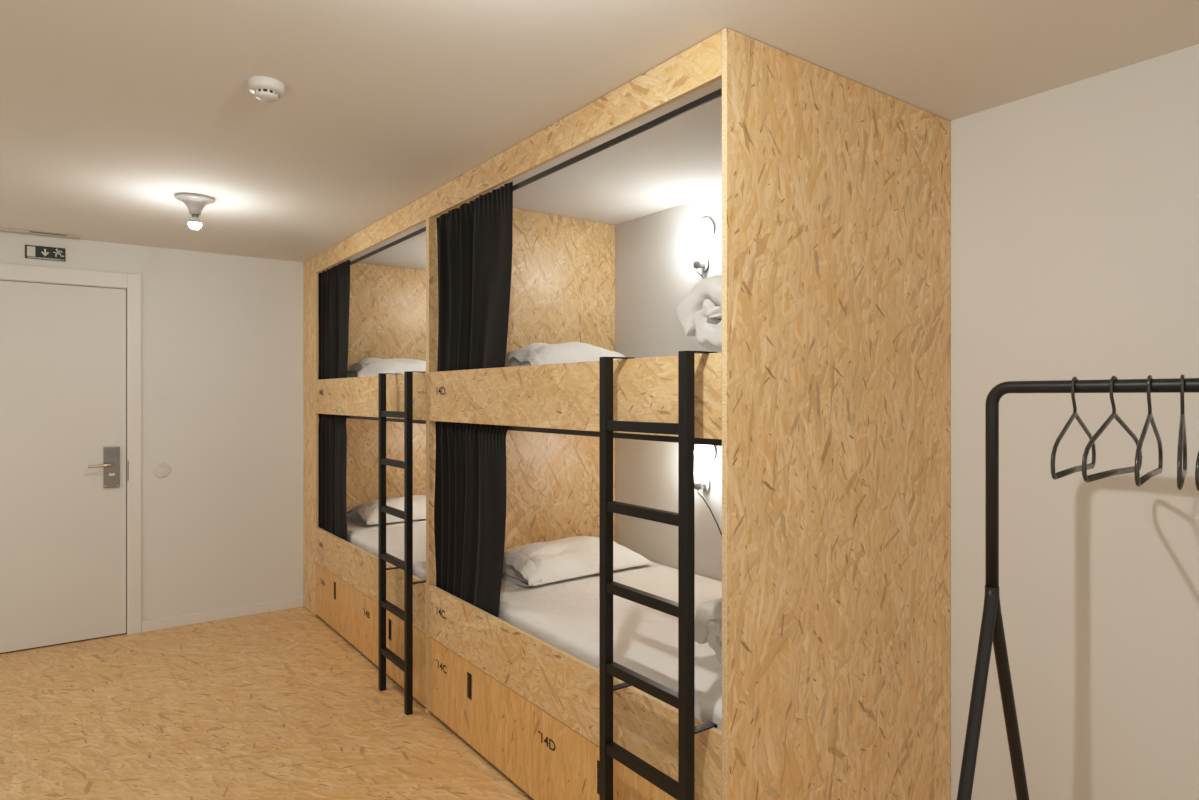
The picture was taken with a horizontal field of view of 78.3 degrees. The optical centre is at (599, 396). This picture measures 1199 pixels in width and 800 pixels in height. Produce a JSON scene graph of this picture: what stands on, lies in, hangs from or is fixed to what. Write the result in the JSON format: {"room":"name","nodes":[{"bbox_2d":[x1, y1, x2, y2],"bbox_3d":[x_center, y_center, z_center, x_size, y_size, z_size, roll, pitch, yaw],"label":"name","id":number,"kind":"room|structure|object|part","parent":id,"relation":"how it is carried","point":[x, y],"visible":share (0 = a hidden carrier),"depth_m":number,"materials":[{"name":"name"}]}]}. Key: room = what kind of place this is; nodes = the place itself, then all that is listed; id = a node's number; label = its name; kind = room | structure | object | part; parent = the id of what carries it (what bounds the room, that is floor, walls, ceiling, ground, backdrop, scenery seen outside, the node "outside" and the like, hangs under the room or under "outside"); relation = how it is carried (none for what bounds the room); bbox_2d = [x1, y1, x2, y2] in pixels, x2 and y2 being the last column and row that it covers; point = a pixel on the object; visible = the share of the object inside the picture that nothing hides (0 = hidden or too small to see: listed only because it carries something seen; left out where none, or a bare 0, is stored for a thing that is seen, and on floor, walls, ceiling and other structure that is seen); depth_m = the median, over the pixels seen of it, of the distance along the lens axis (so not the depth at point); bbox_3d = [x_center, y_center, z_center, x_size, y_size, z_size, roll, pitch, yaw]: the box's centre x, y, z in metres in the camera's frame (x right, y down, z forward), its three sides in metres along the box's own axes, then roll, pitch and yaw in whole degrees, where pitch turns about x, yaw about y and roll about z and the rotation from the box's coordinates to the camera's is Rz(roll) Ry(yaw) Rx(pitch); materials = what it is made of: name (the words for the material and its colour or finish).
{"room":"dormitory","nodes":[
{"label":"dormitory","id":0,"kind":"room"},
{"bbox_2d":[0,231,303,621],"bbox_3d":[-2.599,0.259,4.774,3.423,2.383,0.100,0,0,-36],"label":"wall","id":1,"kind":"structure","parent":0,"point":[223,529],"depth_m":4.79,"materials":[{"name":"white paint"}]},
{"bbox_2d":[25,245,64,261],"bbox_3d":[-3.205,-0.832,4.264,0.187,0.077,0.007,0,0,-36],"label":"exit sign","id":2,"kind":"object","parent":1,"relation":"attached to","point":[31,251],"visible":1,"depth_m":4.26,"materials":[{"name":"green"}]},
{"bbox_2d":[0,263,140,653],"bbox_3d":[-3.267,0.349,4.245,1.065,2.201,0.164,0,0,-36],"label":"door","id":3,"kind":"structure","parent":1,"relation":"in","point":[70,352],"depth_m":4.33,"materials":[{"name":"paint"}]},
{"bbox_3d":[-2.968,0.408,4.393,0.134,0.020,0.052,0,0,-36],"label":"lever handle","id":4,"kind":"part","parent":3,"relation":"part of","materials":[{"name":"silver metal"}]},
{"bbox_3d":[-2.946,0.424,4.451,0.080,0.246,0.016,0,0,-36],"label":"lock plate","id":5,"kind":"part","parent":3,"relation":"part of","materials":[{"name":"silver metal"}]},
{"bbox_2d":[153,463,169,476],"bbox_3d":[-2.734,0.457,4.606,0.092,0.092,0.011,0,0,-36],"label":"light switch","id":6,"kind":"object","parent":1,"relation":"attached to","point":[161,469],"visible":1,"depth_m":4.60,"materials":[{"name":"grey plastic"}]},
{"bbox_2d":[141,597,303,631],"bbox_3d":[-2.437,1.417,4.823,0.956,0.066,0.012,0,0,-36],"label":"baseboard","id":7,"kind":"structure","parent":1,"relation":"attached to","point":[176,621],"depth_m":4.79,"materials":[{"name":"white paint"}]},
{"bbox_2d":[0,606,533,799],"bbox_3d":[-0.468,1.490,1.855,3.623,0.080,7.327,0,0,-36],"label":"floor","id":8,"kind":"structure","parent":0,"point":[274,705],"depth_m":3.24,"materials":[{"name":"beige wood"}]},
{"bbox_2d":[303,194,426,707],"bbox_3d":[-0.989,0.260,4.559,1.073,2.381,2.140,0,0,-36],"label":"bunk bed","id":9,"kind":"object","parent":8,"relation":"on","point":[388,305],"visible":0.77,"depth_m":4.86,"materials":[{"name":"beige wood"}]},
{"bbox_3d":[-1.956,0.258,4.991,0.018,2.377,0.303,0,0,-36],"label":"filler panel","id":10,"kind":"part","parent":9,"relation":"part of","materials":[{"name":"beige wood"}]},
{"bbox_2d":[318,414,346,540],"bbox_3d":[-1.701,0.512,4.696,0.035,0.805,0.611,0,0,-37],"label":"curtain","id":11,"kind":"object","parent":9,"relation":"hanging from","point":[332,432],"visible":0.93,"depth_m":4.67,"materials":[{"name":"black fabric"}]},
{"bbox_2d":[318,260,349,379],"bbox_3d":[-1.691,-0.437,4.676,0.035,0.774,0.656,0,0,-36],"label":"curtain","id":12,"kind":"object","parent":9,"relation":"hanging from","point":[333,283],"visible":0.89,"depth_m":4.63,"materials":[{"name":"black fabric"}]},
{"bbox_3d":[-1.598,1.260,4.494,0.010,0.335,0.921,0,0,-36],"label":"drawer","id":13,"kind":"part","parent":9,"relation":"part of","materials":[{"name":"beige wood"}]},
{"bbox_3d":[-1.330,0.974,4.132,0.018,0.232,1.821,0,0,-36],"label":"bed panel","id":14,"kind":"part","parent":9,"relation":"part of","materials":[{"name":"beige wood"}]},
{"bbox_3d":[-1.326,-0.003,4.126,0.018,0.221,1.837,0,0,-36],"label":"bed panel","id":15,"kind":"part","parent":9,"relation":"part of","materials":[{"name":"beige wood"}]},
{"bbox_3d":[-1.484,0.260,5.255,1.052,2.381,0.018,0,0,-36],"label":"panel","id":16,"kind":"part","parent":9,"relation":"part of","materials":[{"name":"beige wood"}]},
{"bbox_3d":[-1.317,0.120,4.190,0.010,0.018,1.899,0,0,-36],"label":"curtain rod","id":17,"kind":"part","parent":9,"relation":"part of","materials":[{"name":"black metal"}]},
{"bbox_2d":[347,519,425,579],"bbox_3d":[-0.902,0.905,4.494,1.001,0.161,1.885,0,0,-36],"label":"mattress","id":18,"kind":"object","parent":9,"relation":"on","point":[365,537],"visible":0.16,"depth_m":4.32,"materials":[{"name":"white fabric"}]},
{"bbox_2d":[347,495,425,524],"bbox_3d":[-1.325,0.750,5.038,0.729,0.143,0.420,0,0,-38],"label":"pillow","id":19,"kind":"object","parent":18,"relation":"on","point":[366,513],"visible":0.48,"depth_m":4.87,"materials":[{"name":"white fabric"}]},
{"bbox_3d":[-1.317,-0.804,4.190,0.010,0.018,1.899,0,0,-36],"label":"curtain rod","id":20,"kind":"part","parent":9,"relation":"part of","materials":[{"name":"black metal"}]},
{"bbox_3d":[-1.060,1.260,3.758,0.010,0.335,0.899,0,0,-36],"label":"drawer","id":21,"kind":"part","parent":9,"relation":"part of","materials":[{"name":"beige wood"}]},
{"bbox_2d":[378,371,425,714],"bbox_3d":[-0.942,0.666,3.536,0.112,1.566,0.371,0,0,-36],"label":"ladder","id":22,"kind":"object","parent":9,"relation":"attached to","point":[406,665],"visible":0.92,"depth_m":3.40,"materials":[{"name":"black metal"}]},
{"bbox_3d":[-0.362,0.260,3.702,1.070,2.381,0.015,0,0,-36],"label":"panel","id":23,"kind":"part","parent":9,"relation":"part of","materials":[{"name":"beige wood"}]},
{"bbox_3d":[-0.902,-0.005,4.494,1.001,0.159,1.885,0,0,-36],"label":"mattress","id":24,"kind":"object","parent":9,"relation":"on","visible":0},
{"bbox_2d":[347,358,425,377],"bbox_3d":[-1.357,-0.176,5.014,0.729,0.179,0.420,0,0,-38],"label":"pillow","id":25,"kind":"object","parent":24,"relation":"on","point":[365,367],"visible":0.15,"depth_m":4.83,"materials":[{"name":"white fabric"}]},
{"bbox_2d":[425,28,950,799],"bbox_3d":[0.193,0.260,2.932,1.081,2.381,1.887,0,0,-36],"label":"bunk bed","id":26,"kind":"object","parent":8,"relation":"on","point":[826,399],"visible":0.94,"depth_m":2.21,"materials":[{"name":"beige wood"}]},
{"bbox_3d":[-0.523,1.188,3.037,0.006,0.126,0.062,0,0,-36],"label":"finger pull","id":27,"kind":"part","parent":26,"relation":"part of","materials":[{"name":"black"}]},
{"bbox_2d":[434,421,508,617],"bbox_3d":[-0.546,0.512,3.110,0.036,0.805,0.675,0,0,-36],"label":"curtain","id":28,"kind":"object","parent":26,"relation":"hanging from","point":[470,498],"visible":0.91,"depth_m":3.09,"materials":[{"name":"black fabric"}]},
{"bbox_2d":[437,181,512,371],"bbox_3d":[-0.534,-0.437,3.100,0.040,0.774,0.705,0,0,-37],"label":"curtain","id":29,"kind":"object","parent":26,"relation":"hanging from","point":[474,239],"visible":0.89,"depth_m":3.05,"materials":[{"name":"black fabric"}]},
{"bbox_3d":[-0.506,1.260,2.999,0.010,0.335,0.909,0,0,-36],"label":"drawer","id":30,"kind":"part","parent":26,"relation":"part of","materials":[{"name":"brown wood"}]},
{"bbox_3d":[-0.351,0.260,3.686,1.071,2.381,0.017,0,0,-36],"label":"panel","id":31,"kind":"part","parent":26,"relation":"part of","materials":[{"name":"beige wood"}]},
{"bbox_3d":[-0.233,-0.003,2.629,0.018,0.221,1.863,0,0,-36],"label":"bed panel","id":32,"kind":"part","parent":26,"relation":"part of","materials":[{"name":"beige wood"}]},
{"bbox_3d":[-0.228,0.974,2.622,0.018,0.232,1.846,0,0,-36],"label":"bed panel","id":33,"kind":"part","parent":26,"relation":"part of","materials":[{"name":"beige wood"}]},
{"bbox_3d":[-0.192,0.120,2.648,0.010,0.018,1.846,0,0,-36],"label":"curtain rod","id":34,"kind":"part","parent":26,"relation":"part of","materials":[{"name":"black metal"}]},
{"bbox_3d":[0.038,1.260,2.253,0.010,0.335,0.936,0,0,-36],"label":"drawer","id":35,"kind":"part","parent":26,"relation":"part of","materials":[{"name":"brown wood"}]},
{"bbox_2d":[498,563,721,730],"bbox_3d":[0.223,0.905,2.951,1.001,0.162,1.833,0,0,-36],"label":"mattress","id":36,"kind":"object","parent":26,"relation":"on","point":[564,614],"visible":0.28,"depth_m":2.72,"materials":[{"name":"white fabric"}]},
{"bbox_2d":[502,536,654,586],"bbox_3d":[-0.148,0.751,3.530,0.728,0.141,0.420,0,0,-38],"label":"pillow","id":37,"kind":"object","parent":36,"relation":"on","point":[538,563],"visible":0.79,"depth_m":3.36,"materials":[{"name":"white fabric"}]},
{"bbox_2d":[695,598,721,664],"bbox_3d":[0.646,0.668,2.341,0.796,0.253,0.307,0,0,-36],"label":"duvet","id":38,"kind":"object","parent":36,"relation":"on","point":[708,615],"visible":0.09,"depth_m":2.15,"materials":[{"name":"grey fabric"}]},
{"bbox_3d":[-0.192,-0.804,2.648,0.010,0.018,1.846,0,0,-36],"label":"curtain rod","id":39,"kind":"part","parent":26,"relation":"part of","materials":[{"name":"black metal"}]},
{"bbox_2d":[599,351,716,799],"bbox_3d":[0.154,0.666,2.035,0.112,1.566,0.371,0,0,-36],"label":"ladder","id":40,"kind":"object","parent":26,"relation":"attached to","point":[683,700],"visible":0.95,"depth_m":1.98,"materials":[{"name":"black metal"}]},
{"bbox_3d":[0.748,0.260,2.180,1.071,2.381,0.018,0,0,-36],"label":"panel","id":41,"kind":"part","parent":26,"relation":"part of","materials":[{"name":"beige wood"}]},
{"bbox_3d":[0.223,-0.005,2.951,1.001,0.159,1.833,0,0,-36],"label":"mattress","id":42,"kind":"object","parent":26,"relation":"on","visible":0},
{"bbox_2d":[505,342,624,366],"bbox_3d":[-0.129,-0.175,3.544,0.717,0.178,0.420,0,0,-38],"label":"pillow","id":43,"kind":"object","parent":42,"relation":"on","point":[569,352],"visible":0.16,"depth_m":3.35,"materials":[{"name":"white fabric"}]},
{"bbox_2d":[676,275,721,352],"bbox_3d":[0.622,-0.245,2.319,0.820,0.266,0.326,0,0,-36],"label":"duvet","id":44,"kind":"object","parent":42,"relation":"on","point":[699,313],"visible":0.18,"depth_m":2.10,"materials":[{"name":"grey fabric"}]},
{"bbox_2d":[957,378,1198,799],"bbox_3d":[1.332,0.706,1.490,0.578,1.494,1.093,0,0,-36],"label":"clothes rack","id":45,"kind":"object","parent":8,"relation":"on","point":[992,629],"visible":1,"depth_m":1.90,"materials":[{"name":"black metal"}]},
{"bbox_3d":[0.910,0.973,1.835,0.302,0.960,0.031,0,0,-36],"label":"leg","id":46,"kind":"part","parent":45,"relation":"part of","materials":[{"name":"black metal"}]},
{"bbox_3d":[1.131,0.973,1.997,0.302,0.960,0.031,0,0,-36],"label":"leg","id":47,"kind":"part","parent":45,"relation":"part of","materials":[{"name":"black metal"}]},
{"bbox_2d":[1050,376,1095,479],"bbox_3d":[1.135,0.068,1.759,0.009,0.233,0.406,0,0,45],"label":"clothes hanger","id":48,"kind":"object","parent":45,"relation":"hanging from","point":[1055,476],"visible":0.79,"depth_m":1.74,"materials":[{"name":"grey plastic"}]},
{"bbox_3d":[1.135,0.108,1.759,0.008,0.151,0.406,0,0,45],"label":"shoulder frame","id":49,"kind":"part","parent":48,"relation":"part of","materials":[{"name":"grey plastic"}]},
{"bbox_3d":[1.332,0.230,1.490,0.031,0.540,1.086,0,0,-36],"label":"frame","id":50,"kind":"part","parent":45,"relation":"part of","materials":[{"name":"black metal"}]},
{"bbox_2d":[1082,376,1141,482],"bbox_3d":[1.183,0.068,1.694,0.406,0.233,0.009,0,0,-40],"label":"clothes hanger","id":51,"kind":"object","parent":45,"relation":"hanging from","point":[1087,478],"visible":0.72,"depth_m":1.67,"materials":[{"name":"grey plastic"}]},
{"bbox_3d":[1.183,0.108,1.694,0.406,0.151,0.008,0,0,-40],"label":"shoulder frame","id":52,"kind":"part","parent":51,"relation":"part of","materials":[{"name":"grey plastic"}]},
{"bbox_2d":[1134,375,1162,486],"bbox_3d":[1.223,0.068,1.638,0.009,0.233,0.406,0,0,43],"label":"clothes hanger","id":53,"kind":"object","parent":45,"relation":"hanging from","point":[1139,481],"visible":0.92,"depth_m":1.62,"materials":[{"name":"grey plastic"}]},
{"bbox_3d":[1.223,0.108,1.638,0.008,0.151,0.406,0,0,43],"label":"shoulder frame","id":54,"kind":"part","parent":53,"relation":"part of","materials":[{"name":"grey plastic"}]},
{"bbox_2d":[1177,374,1186,489],"bbox_3d":[1.258,0.068,1.591,0.009,0.233,0.406,0,0,40],"label":"clothes hanger","id":55,"kind":"object","parent":45,"relation":"hanging from","point":[1182,438],"visible":0.98,"depth_m":1.57,"materials":[{"name":"grey plastic"}]},
{"bbox_3d":[1.258,0.108,1.591,0.008,0.151,0.406,0,0,40],"label":"shoulder frame","id":56,"kind":"part","parent":55,"relation":"part of","materials":[{"name":"grey plastic"}]},
{"bbox_2d":[1195,451,1198,490],"bbox_3d":[1.295,0.068,1.540,0.406,0.233,0.009,0,0,-41],"label":"clothes hanger","id":57,"kind":"object","parent":45,"relation":"hanging from","point":[1197,459],"visible":1,"depth_m":1.41,"materials":[{"name":"grey plastic"}]},
{"bbox_2d":[0,0,1198,269],"bbox_3d":[-0.468,-0.973,1.855,3.623,0.080,7.327,0,0,-36],"label":"ceiling","id":58,"kind":"structure","parent":0,"point":[111,110],"depth_m":2.20,"materials":[{"name":"white paint"}]},
{"bbox_2d":[0,228,80,238],"bbox_3d":[-3.235,-0.927,4.133,0.538,0.012,0.062,0,0,-36],"label":"ceiling vent","id":59,"kind":"object","parent":58,"relation":"in","point":[1,229],"visible":1,"depth_m":4.17,"materials":[{"name":"beige"}]},
{"bbox_2d":[175,193,214,228],"bbox_3d":[-1.891,-0.858,3.446,0.166,0.148,0.166,0,0,-36],"label":"ceiling lamp","id":60,"kind":"object","parent":58,"relation":"attached to","point":[195,203],"visible":1,"depth_m":3.42,"materials":[{"name":"grey ceramic"}]},
{"bbox_3d":[-1.891,-0.797,3.446,0.054,0.027,0.054,0,0,-36],"label":"bulb","id":61,"kind":"part","parent":60,"relation":"part of","materials":[{"name":"white glass"}]},
{"bbox_2d":[247,76,285,101],"bbox_3d":[-0.992,-0.909,2.193,0.106,0.048,0.106,0,0,-36],"label":"smoke detector","id":62,"kind":"object","parent":58,"relation":"attached to","point":[265,89],"visible":1,"depth_m":2.17,"materials":[{"name":"grey plastic"}]},
{"bbox_2d":[255,88,277,95],"bbox_3d":[-0.992,-0.901,2.193,0.060,0.010,0.063,0,0,-36],"label":"grille","id":63,"kind":"object","parent":62,"relation":"attached to","point":[258,91],"depth_m":2.17,"materials":[{"name":"grey plastic"}]},
{"bbox_2d":[615,44,1198,799],"bbox_3d":[0.955,0.259,2.894,0.100,2.383,7.327,0,0,-36],"label":"wall","id":64,"kind":"structure","parent":0,"point":[1075,206],"depth_m":2.21,"materials":[{"name":"white paint"}]},
{"bbox_2d":[686,217,714,278],"bbox_3d":[0.477,-0.571,3.376,0.102,0.529,0.219,0,0,-36],"label":"wall lamp","id":65,"kind":"object","parent":64,"relation":"attached to","point":[698,240],"visible":0.92,"depth_m":3.40,"materials":[{"name":"grey"}]},
{"bbox_3d":[0.448,-0.705,3.408,0.093,0.148,0.093,0,0,-36],"label":"bulb","id":66,"kind":"part","parent":65,"relation":"part of","materials":[{"name":"white"}]},
{"bbox_2d":[693,260,704,268],"bbox_3d":[0.461,-0.613,3.418,0.062,0.034,0.036,0,0,-36],"label":"socket","id":67,"kind":"object","parent":65,"relation":"attached to","point":[697,264],"depth_m":3.40,"materials":[{"name":"grey"}]},
{"bbox_3d":[0.489,-0.710,3.438,0.008,0.253,0.132,0,0,-36],"label":"plate","id":68,"kind":"part","parent":65,"relation":"part of","materials":[{"name":"grey"}]},
{"bbox_2d":[695,444,721,535],"bbox_3d":[0.482,0.452,3.369,0.102,0.529,0.219,0,0,-36],"label":"wall lamp","id":69,"kind":"object","parent":64,"relation":"attached to","point":[705,455],"visible":0.72,"depth_m":3.39,"materials":[{"name":"grey"}]},
{"bbox_2d":[695,482,705,489],"bbox_3d":[0.466,0.410,3.412,0.062,0.034,0.036,0,0,-36],"label":"socket","id":70,"kind":"object","parent":69,"relation":"attached to","point":[698,485],"depth_m":3.39,"materials":[{"name":"grey"}]},
{"bbox_3d":[0.453,0.319,3.402,0.093,0.148,0.093,0,0,-36],"label":"bulb","id":71,"kind":"part","parent":69,"relation":"part of","materials":[{"name":"white glass"}]},
{"bbox_3d":[0.494,0.314,3.432,0.008,0.253,0.132,0,0,-36],"label":"plate","id":72,"kind":"part","parent":69,"relation":"part of","materials":[{"name":"grey"}]},
{"bbox_3d":[0.523,0.571,3.364,0.163,0.291,0.024,0,0,36],"label":"cord","id":73,"kind":"part","parent":69,"relation":"part of","materials":[{"name":"black plastic"}]}
]}

